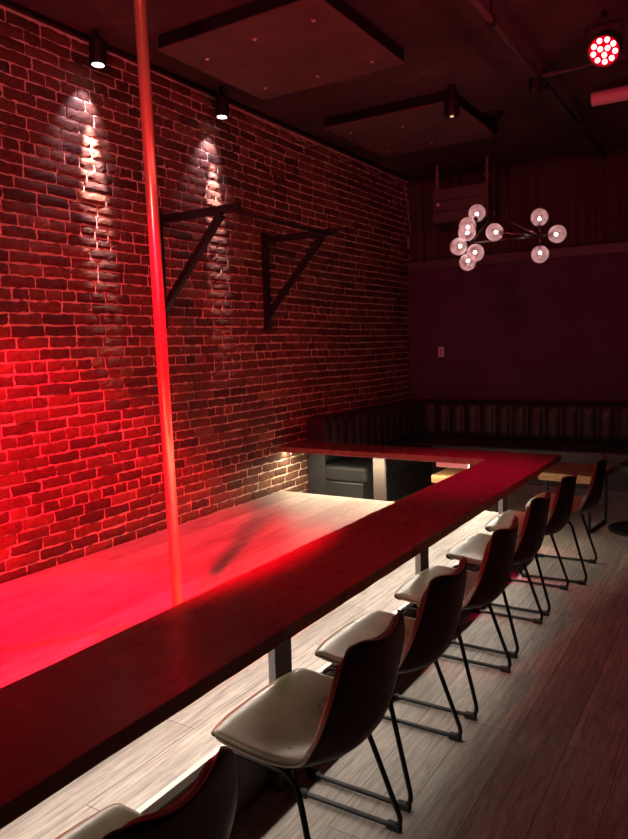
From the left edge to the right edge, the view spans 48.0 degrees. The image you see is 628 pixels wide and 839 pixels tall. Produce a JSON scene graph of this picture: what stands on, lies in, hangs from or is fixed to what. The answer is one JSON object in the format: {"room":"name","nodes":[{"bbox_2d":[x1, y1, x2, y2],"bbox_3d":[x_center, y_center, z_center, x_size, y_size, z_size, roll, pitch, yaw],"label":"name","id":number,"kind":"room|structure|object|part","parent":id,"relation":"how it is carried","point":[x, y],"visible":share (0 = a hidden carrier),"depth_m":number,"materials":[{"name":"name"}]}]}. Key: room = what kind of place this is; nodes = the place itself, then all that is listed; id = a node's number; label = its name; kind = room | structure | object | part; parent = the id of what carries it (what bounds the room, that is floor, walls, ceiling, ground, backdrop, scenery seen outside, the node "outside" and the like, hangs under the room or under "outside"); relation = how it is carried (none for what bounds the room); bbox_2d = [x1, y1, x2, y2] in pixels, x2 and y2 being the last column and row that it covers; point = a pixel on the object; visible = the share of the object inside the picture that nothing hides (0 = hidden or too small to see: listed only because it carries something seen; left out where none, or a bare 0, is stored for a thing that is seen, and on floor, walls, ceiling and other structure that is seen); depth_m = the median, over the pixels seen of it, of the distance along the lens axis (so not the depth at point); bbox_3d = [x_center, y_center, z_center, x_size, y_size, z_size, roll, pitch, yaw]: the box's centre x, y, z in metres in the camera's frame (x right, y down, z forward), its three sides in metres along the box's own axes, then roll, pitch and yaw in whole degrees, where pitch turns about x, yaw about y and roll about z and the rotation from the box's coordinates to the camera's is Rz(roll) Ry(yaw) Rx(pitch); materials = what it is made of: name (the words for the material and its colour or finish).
{"room":"entertainment venue","nodes":[
{"label":"entertainment venue","id":0,"kind":"room"},
{"bbox_2d":[0,5,410,583],"bbox_3d":[-1.398,-0.609,4.489,0.214,3.429,9.671,2,7,32],"label":"wall","id":1,"kind":"structure","parent":0,"point":[82,473],"depth_m":4.79,"materials":[{"name":"brick"}]},
{"bbox_2d":[0,0,408,180],"bbox_3d":[-1.390,-2.292,4.224,0.050,0.028,9.330,2,7,32],"label":"trim","id":2,"kind":"structure","parent":1,"relation":"attached to","point":[9,4],"depth_m":4.92,"materials":[{"name":"black metal"}]},
{"bbox_2d":[159,203,338,328],"bbox_3d":[-0.437,-1.073,5.144,0.712,0.780,1.286,2,7,32],"label":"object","id":3,"kind":"object","parent":1,"relation":"attached to","point":[217,212],"visible":0.82,"depth_m":4.81,"materials":[{"name":"black metal"}]},
{"bbox_3d":[-1.047,-1.019,4.800,0.042,0.780,0.050,2,7,32],"label":"wall plate","id":4,"kind":"part","parent":3,"relation":"part of","materials":[{"name":"black metal"}]},
{"bbox_3d":[-0.757,-1.337,4.579,0.675,0.048,0.048,2,7,32],"label":"arm","id":5,"kind":"part","parent":3,"relation":"part of","materials":[{"name":"black metal"}]},
{"bbox_3d":[-0.395,-1.147,5.842,0.042,0.780,0.050,2,7,32],"label":"wall plate","id":6,"kind":"part","parent":3,"relation":"part of","materials":[{"name":"black metal"}]},
{"bbox_3d":[-0.105,-1.465,5.621,0.675,0.048,0.048,2,7,32],"label":"arm","id":7,"kind":"part","parent":3,"relation":"part of","materials":[{"name":"black metal"}]},
{"bbox_2d":[271,126,410,231],"bbox_3d":[0.381,-2.315,7.006,0.051,0.577,2.697,2,7,32],"label":"loose cable","id":8,"kind":"object","parent":1,"relation":"attached to","point":[271,126],"visible":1,"depth_m":6.98,"materials":[{"name":"black rubber"}]},
{"bbox_2d":[11,0,627,179],"bbox_3d":[1.168,-2.275,2.684,6.380,0.100,9.630,2,7,32],"label":"ceiling","id":9,"kind":"structure","parent":0,"point":[444,43],"depth_m":4.93,"materials":[{"name":"black paint"}]},
{"bbox_2d":[88,29,106,67],"bbox_3d":[-1.284,-2.205,4.179,0.106,0.203,0.109,2,7,32],"label":"wall spotlight","id":10,"kind":"object","parent":9,"relation":"attached to","point":[97,44],"visible":1,"depth_m":4.14,"materials":[{"name":"black metal"}]},
{"bbox_2d":[215,87,228,118],"bbox_3d":[-0.675,-2.318,5.153,0.106,0.214,0.109,2,7,32],"label":"wall spotlight","id":11,"kind":"object","parent":9,"relation":"attached to","point":[221,100],"visible":1,"depth_m":5.12,"materials":[{"name":"black metal"}]},
{"bbox_2d":[158,0,404,99],"bbox_3d":[-0.179,-2.315,4.423,1.135,0.094,1.090,2,7,32],"label":"ceiling panel","id":12,"kind":"object","parent":9,"relation":"attached to","point":[264,49],"visible":1,"depth_m":4.26,"materials":[{"name":"black metal"}]},
{"bbox_3d":[-0.179,-2.324,4.423,1.127,0.076,1.082,2,7,32],"label":"edge frame","id":13,"kind":"part","parent":12,"relation":"part of","materials":[{"name":"black metal"}]},
{"bbox_2d":[324,90,497,156],"bbox_3d":[0.861,-2.519,6.090,1.130,0.094,1.140,2,7,32],"label":"ceiling panel","id":14,"kind":"object","parent":9,"relation":"attached to","point":[420,123],"visible":0.92,"depth_m":5.91,"materials":[{"name":"black metal"}]},
{"bbox_3d":[0.861,-2.528,6.089,1.122,0.076,1.132,2,7,32],"label":"edge frame","id":15,"kind":"part","parent":14,"relation":"part of","materials":[{"name":"black metal"}]},
{"bbox_2d":[444,84,458,117],"bbox_3d":[1.027,-2.375,5.257,0.110,0.224,0.110,2,7,32],"label":"ceiling spotlight","id":16,"kind":"object","parent":9,"relation":"attached to","point":[451,103],"visible":1,"depth_m":5.22,"materials":[{"name":"black metal"}]},
{"bbox_2d":[433,156,494,226],"bbox_3d":[1.579,-2.415,7.466,0.618,0.637,0.264,2,7,32],"label":"speaker","id":17,"kind":"object","parent":9,"relation":"hanging from","point":[450,205],"visible":1,"depth_m":7.37},
{"bbox_2d":[450,110,566,270],"bbox_3d":[1.464,-1.865,5.573,0.732,1.329,0.781,-6,7,-33],"label":"chandelier","id":18,"kind":"object","parent":9,"relation":"hanging from","point":[494,114],"visible":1,"depth_m":5.62,"materials":[{"name":"glass"}]},
{"bbox_3d":[1.156,-1.382,5.630,0.138,0.138,0.138,2,7,32],"label":"glass globe","id":19,"kind":"part","parent":18,"relation":"part of","materials":[{"name":"white"}]},
{"bbox_3d":[1.194,-1.464,5.501,0.138,0.138,0.138,2,7,32],"label":"glass globe","id":20,"kind":"part","parent":18,"relation":"part of","materials":[{"name":"white"}]},
{"bbox_3d":[1.244,-1.274,5.707,0.138,0.138,0.138,2,7,32],"label":"glass globe","id":21,"kind":"part","parent":18,"relation":"part of","materials":[{"name":"white"}]},
{"bbox_3d":[1.236,-1.558,5.677,0.138,0.138,0.138,2,7,32],"label":"glass globe","id":22,"kind":"part","parent":18,"relation":"part of","materials":[{"name":"white"}]},
{"bbox_3d":[1.263,-1.302,5.514,0.138,0.138,0.138,2,7,32],"label":"glass globe","id":23,"kind":"part","parent":18,"relation":"part of","materials":[{"name":"white"}]},
{"bbox_3d":[1.336,-1.692,5.776,0.138,0.138,0.138,2,7,32],"label":"glass globe","id":24,"kind":"part","parent":18,"relation":"part of","materials":[{"name":"white"}]},
{"bbox_3d":[1.393,-1.579,5.813,0.017,0.307,0.510,2,7,35],"label":"rod","id":25,"kind":"part","parent":18,"relation":"part of","materials":[{"name":"grey metal"}]},
{"bbox_3d":[1.520,-2.160,5.959,0.016,0.825,0.015,2,7,32],"label":"stem","id":26,"kind":"part","parent":18,"relation":"part of","materials":[{"name":"black metal"}]},
{"bbox_3d":[1.426,-1.480,5.568,0.138,0.138,0.138,2,7,32],"label":"glass globe","id":27,"kind":"part","parent":18,"relation":"part of","materials":[{"name":"white"}]},
{"bbox_3d":[1.529,-1.437,5.627,0.554,0.055,0.015,-2,6,-1],"label":"rod","id":28,"kind":"part","parent":18,"relation":"part of","materials":[{"name":"grey metal"}]},
{"bbox_3d":[1.669,-1.608,5.815,0.015,0.267,0.487,-6,7,-33],"label":"rod","id":29,"kind":"part","parent":18,"relation":"part of","materials":[{"name":"grey metal"}]},
{"bbox_3d":[1.649,-1.472,5.604,0.315,0.039,0.011,-3,6,-9],"label":"arm","id":30,"kind":"part","parent":18,"relation":"part of","materials":[{"name":"grey metal"}]},
{"bbox_3d":[1.796,-1.611,5.616,0.138,0.138,0.138,2,7,32],"label":"glass globe","id":31,"kind":"part","parent":18,"relation":"part of","materials":[{"name":"white"}]},
{"bbox_3d":[1.810,-1.323,5.643,0.138,0.138,0.138,2,7,32],"label":"glass globe","id":32,"kind":"part","parent":18,"relation":"part of","materials":[{"name":"white"}]},
{"bbox_3d":[1.902,-1.450,5.511,0.138,0.138,0.138,2,7,32],"label":"glass globe","id":33,"kind":"part","parent":18,"relation":"part of","materials":[{"name":"white"}]},
{"bbox_2d":[468,0,625,157],"bbox_3d":[0.638,-2.130,2.939,0.620,0.210,9.270,2,7,32],"label":"ceiling pipe","id":34,"kind":"object","parent":9,"relation":"attached to","point":[537,82],"visible":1,"depth_m":4.73,"materials":[{"name":"grey metal"}]},
{"bbox_2d":[585,10,624,67],"bbox_3d":[1.718,-2.240,4.158,0.216,0.308,0.196,2,7,32],"label":"stage light","id":35,"kind":"object","parent":9,"relation":"hanging from","point":[606,47],"visible":1,"depth_m":4.13,"materials":[{"name":"black metal"}]},
{"bbox_3d":[1.706,-2.170,4.143,0.172,0.139,0.107,2,7,32],"label":"plate","id":36,"kind":"part","parent":35,"relation":"part of","materials":[{"name":"plastic"}]},
{"bbox_2d":[591,79,627,106],"bbox_3d":[2.546,-2.334,4.632,1.360,0.268,0.096,2,7,32],"label":"tube light","id":37,"kind":"object","parent":9,"relation":"hanging from","point":[617,91],"visible":1,"depth_m":4.91,"materials":[{"name":"grey"}]},
{"bbox_2d":[229,482,627,838],"bbox_3d":[1.275,1.224,3.047,6.380,0.100,9.630,2,7,32],"label":"floor","id":38,"kind":"structure","parent":0,"point":[544,755],"depth_m":2.72,"materials":[{"name":"grey wood"}]},
{"bbox_2d":[54,746,239,838],"bbox_3d":[-0.421,1.012,1.384,0.502,0.766,0.494,2,7,32],"label":"bar chair","id":39,"kind":"object","parent":38,"relation":"on","point":[207,809],"visible":1,"depth_m":1.30,"materials":[{"name":"brown leather"}]},
{"bbox_2d":[0,491,518,838],"bbox_3d":[-1.118,1.126,2.842,2.092,0.283,6.540,2,7,32],"label":"stage","id":40,"kind":"object","parent":38,"relation":"on","point":[48,616],"visible":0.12,"depth_m":3.38,"materials":[{"name":"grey wood"}]},
{"bbox_2d":[134,0,182,607],"bbox_3d":[-0.690,-0.636,3.136,0.198,3.141,0.188,2,7,32],"label":"pole","id":41,"kind":"object","parent":40,"relation":"on","point":[140,9],"visible":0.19,"depth_m":3.12,"materials":[{"name":"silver metal"}]},
{"bbox_2d":[0,452,560,828],"bbox_3d":[0.008,0.910,2.763,0.446,0.660,6.280,2,7,32],"label":"countertop","id":42,"kind":"structure","parent":38,"relation":"on","point":[59,721],"depth_m":2.12,"materials":[{"name":"brown wood"}]},
{"bbox_3d":[-0.112,0.972,2.434,0.030,0.613,0.100,2,7,32],"label":"leg","id":43,"kind":"part","parent":42,"relation":"part of","materials":[{"name":"grey metal"}]},
{"bbox_3d":[0.533,0.845,3.464,0.030,0.613,0.100,2,7,32],"label":"leg","id":44,"kind":"part","parent":42,"relation":"part of","materials":[{"name":"grey metal"}]},
{"bbox_3d":[1.227,0.709,4.573,0.030,0.613,0.100,2,7,32],"label":"leg","id":45,"kind":"part","parent":42,"relation":"part of","materials":[{"name":"grey metal"}]},
{"bbox_2d":[211,609,404,838],"bbox_3d":[-0.002,0.930,2.054,0.502,0.766,0.494,2,7,32],"label":"bar chair","id":46,"kind":"object","parent":38,"relation":"on","point":[304,717],"visible":1,"depth_m":1.92,"materials":[{"name":"brown leather"}]},
{"bbox_3d":[-0.141,1.127,1.917,0.423,0.403,0.067,2,7,32],"label":"sled leg","id":47,"kind":"part","parent":46,"relation":"part of","materials":[{"name":"black metal"}]},
{"bbox_3d":[0.081,1.084,2.271,0.423,0.403,0.067,2,7,32],"label":"sled leg","id":48,"kind":"part","parent":46,"relation":"part of","materials":[{"name":"black metal"}]},
{"bbox_2d":[305,555,466,812],"bbox_3d":[0.289,0.870,2.547,0.502,0.766,0.494,2,7,32],"label":"bar chair","id":49,"kind":"object","parent":38,"relation":"on","point":[428,635],"visible":0.79,"depth_m":2.39,"materials":[{"name":"brown leather"}]},
{"bbox_3d":[0.150,1.067,2.409,0.423,0.403,0.067,2,7,32],"label":"sled leg","id":50,"kind":"part","parent":49,"relation":"part of","materials":[{"name":"black metal"}]},
{"bbox_3d":[0.371,1.024,2.764,0.423,0.403,0.067,2,7,32],"label":"sled leg","id":51,"kind":"part","parent":49,"relation":"part of","materials":[{"name":"black metal"}]},
{"bbox_2d":[281,441,500,500],"bbox_3d":[0.601,0.572,5.854,1.828,0.660,0.392,2,7,32],"label":"countertop","id":52,"kind":"structure","parent":38,"relation":"on","point":[450,458],"depth_m":5.76,"materials":[{"name":"brown wood"}]},
{"bbox_3d":[0.548,0.597,5.857,0.105,0.613,0.030,2,7,32],"label":"leg","id":53,"kind":"part","parent":52,"relation":"part of","materials":[{"name":"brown metal"}]},
{"bbox_2d":[392,516,517,720],"bbox_3d":[0.629,0.803,3.091,0.502,0.766,0.494,2,7,32],"label":"bar chair","id":54,"kind":"object","parent":38,"relation":"on","point":[483,587],"visible":0.85,"depth_m":2.92,"materials":[{"name":"brown leather"}]},
{"bbox_3d":[0.490,1.001,2.953,0.423,0.403,0.067,2,7,32],"label":"sled leg","id":55,"kind":"part","parent":54,"relation":"part of","materials":[{"name":"black metal"}]},
{"bbox_3d":[0.711,0.957,3.307,0.423,0.403,0.067,2,7,32],"label":"sled leg","id":56,"kind":"part","parent":54,"relation":"part of","materials":[{"name":"black metal"}]},
{"bbox_2d":[431,465,497,511],"bbox_3d":[1.277,0.654,5.804,0.440,0.465,0.540,2,7,32],"label":"table","id":57,"kind":"object","parent":38,"relation":"on","point":[439,476],"visible":0.03,"depth_m":5.70,"materials":[{"name":"brown wood"}]},
{"bbox_2d":[307,399,627,500],"bbox_3d":[3.120,0.386,5.883,6.048,0.870,2.317,2,7,32],"label":"banquette","id":58,"kind":"object","parent":38,"relation":"on","point":[581,432],"visible":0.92,"depth_m":7.21,"materials":[{"name":"black leather"}]},
{"bbox_3d":[0.027,0.406,6.460,0.188,0.840,0.022,2,7,32],"label":"panel","id":59,"kind":"part","parent":58,"relation":"part of","materials":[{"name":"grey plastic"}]},
{"bbox_3d":[0.628,0.090,7.412,0.185,0.435,2.280,2,7,32],"label":"backrest","id":60,"kind":"part","parent":58,"relation":"part of","materials":[{"name":"black leather"}]},
{"bbox_2d":[326,443,430,482],"bbox_3d":[0.602,0.410,6.997,0.598,0.145,1.510,2,7,32],"label":"seat cushion","id":61,"kind":"object","parent":58,"relation":"on","point":[341,469],"depth_m":6.44,"materials":[{"name":"black leather"}]},
{"bbox_3d":[0.804,0.576,7.359,0.568,0.270,2.300,2,7,32],"label":"seat","id":62,"kind":"part","parent":58,"relation":"part of","materials":[{"name":"black leather"}]},
{"bbox_2d":[392,434,627,468],"bbox_3d":[3.525,0.365,6.532,6.048,0.155,0.780,2,7,32],"label":"seat cushion","id":63,"kind":"object","parent":58,"relation":"on","point":[581,451],"depth_m":7.19,"materials":[{"name":"black leather"}]},
{"bbox_3d":[3.743,0.067,6.718,5.830,0.435,0.185,2,7,32],"label":"backrest","id":64,"kind":"part","parent":58,"relation":"part of","materials":[{"name":"black leather"}]},
{"bbox_3d":[3.785,0.552,6.423,5.480,0.210,0.730,2,7,32],"label":"seat","id":65,"kind":"part","parent":58,"relation":"part of","materials":[{"name":"black leather"}]},
{"bbox_2d":[446,488,550,657],"bbox_3d":[0.951,0.737,3.634,0.502,0.766,0.494,2,7,32],"label":"bar chair","id":66,"kind":"object","parent":38,"relation":"on","point":[530,539],"visible":0.85,"depth_m":3.47,"materials":[{"name":"brown leather"}]},
{"bbox_3d":[0.812,0.934,3.497,0.423,0.403,0.067,2,7,32],"label":"sled leg","id":67,"kind":"part","parent":66,"relation":"part of","materials":[{"name":"black metal"}]},
{"bbox_3d":[1.034,0.891,3.851,0.423,0.403,0.067,2,7,32],"label":"sled leg","id":68,"kind":"part","parent":66,"relation":"part of","materials":[{"name":"black metal"}]},
{"bbox_2d":[485,469,576,615],"bbox_3d":[1.272,0.675,4.138,0.502,0.766,0.494,2,7,32],"label":"bar chair","id":69,"kind":"object","parent":38,"relation":"on","point":[559,515],"visible":0.79,"depth_m":3.95,"materials":[{"name":"brown leather"}]},
{"bbox_3d":[1.133,0.873,4.000,0.423,0.403,0.067,2,7,32],"label":"sled leg","id":70,"kind":"part","parent":69,"relation":"part of","materials":[{"name":"black metal"}]},
{"bbox_3d":[1.355,0.829,4.354,0.423,0.403,0.067,2,7,32],"label":"sled leg","id":71,"kind":"part","parent":69,"relation":"part of","materials":[{"name":"black metal"}]},
{"bbox_2d":[518,454,607,584],"bbox_3d":[1.644,0.615,4.610,0.502,0.766,0.494,2,7,29],"label":"bar chair","id":72,"kind":"object","parent":38,"relation":"on","point":[582,504],"visible":0.7,"depth_m":4.41,"materials":[{"name":"brown leather"}]},
{"bbox_3d":[1.514,0.813,4.465,0.423,0.403,0.067,2,7,29],"label":"sled leg","id":73,"kind":"part","parent":72,"relation":"part of","materials":[{"name":"black metal"}]},
{"bbox_3d":[1.716,0.769,4.830,0.423,0.403,0.067,2,7,29],"label":"sled leg","id":74,"kind":"part","parent":72,"relation":"part of","materials":[{"name":"black metal"}]},
{"bbox_2d":[538,462,613,532],"bbox_3d":[2.143,0.633,5.758,0.440,0.465,0.540,3,7,38],"label":"table","id":75,"kind":"object","parent":38,"relation":"on","point":[560,470],"visible":0.63,"depth_m":5.66,"materials":[{"name":"brown wood"}]},
{"bbox_2d":[608,461,627,536],"bbox_3d":[2.542,0.610,5.517,0.440,0.535,0.440,2,7,32],"label":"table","id":76,"kind":"object","parent":38,"relation":"on","point":[620,527],"visible":1,"depth_m":5.50,"materials":[{"name":"black metal"}]},
{"bbox_2d":[409,144,627,261],"bbox_3d":[3.730,-1.017,6.875,6.180,3.420,0.120,2,7,32],"label":"wall","id":77,"kind":"structure","parent":0,"point":[412,183],"depth_m":8.23,"materials":[{"name":"grey paint"}]},
{"bbox_2d":[406,241,627,270],"bbox_3d":[3.689,-1.700,6.677,6.080,0.100,0.115,2,7,32],"label":"trim","id":78,"kind":"structure","parent":77,"relation":"attached to","point":[618,247],"depth_m":7.52,"materials":[{"name":"grey wood"}]},
{"bbox_2d":[408,252,627,433],"bbox_3d":[3.736,-0.479,6.819,6.080,2.360,0.080,2,7,32],"label":"wall","id":79,"kind":"structure","parent":77,"relation":"attached to","point":[556,329],"depth_m":7.63,"materials":[{"name":"paint"}]},
{"bbox_2d":[438,347,443,356],"bbox_3d":[1.468,-0.781,8.147,0.072,0.116,0.010,2,7,32],"label":"wall switch","id":80,"kind":"object","parent":79,"relation":"attached to","point":[440,349],"visible":1,"depth_m":8.14,"materials":[{"name":"white plastic"}]},
{"bbox_2d":[416,145,627,261],"bbox_3d":[3.695,-2.210,6.588,5.927,0.928,0.070,2,7,32],"label":"curtain","id":81,"kind":"object","parent":77,"relation":"hanging from","point":[584,193],"visible":0.82,"depth_m":7.37,"materials":[{"name":"grey fabric"}]}
]}

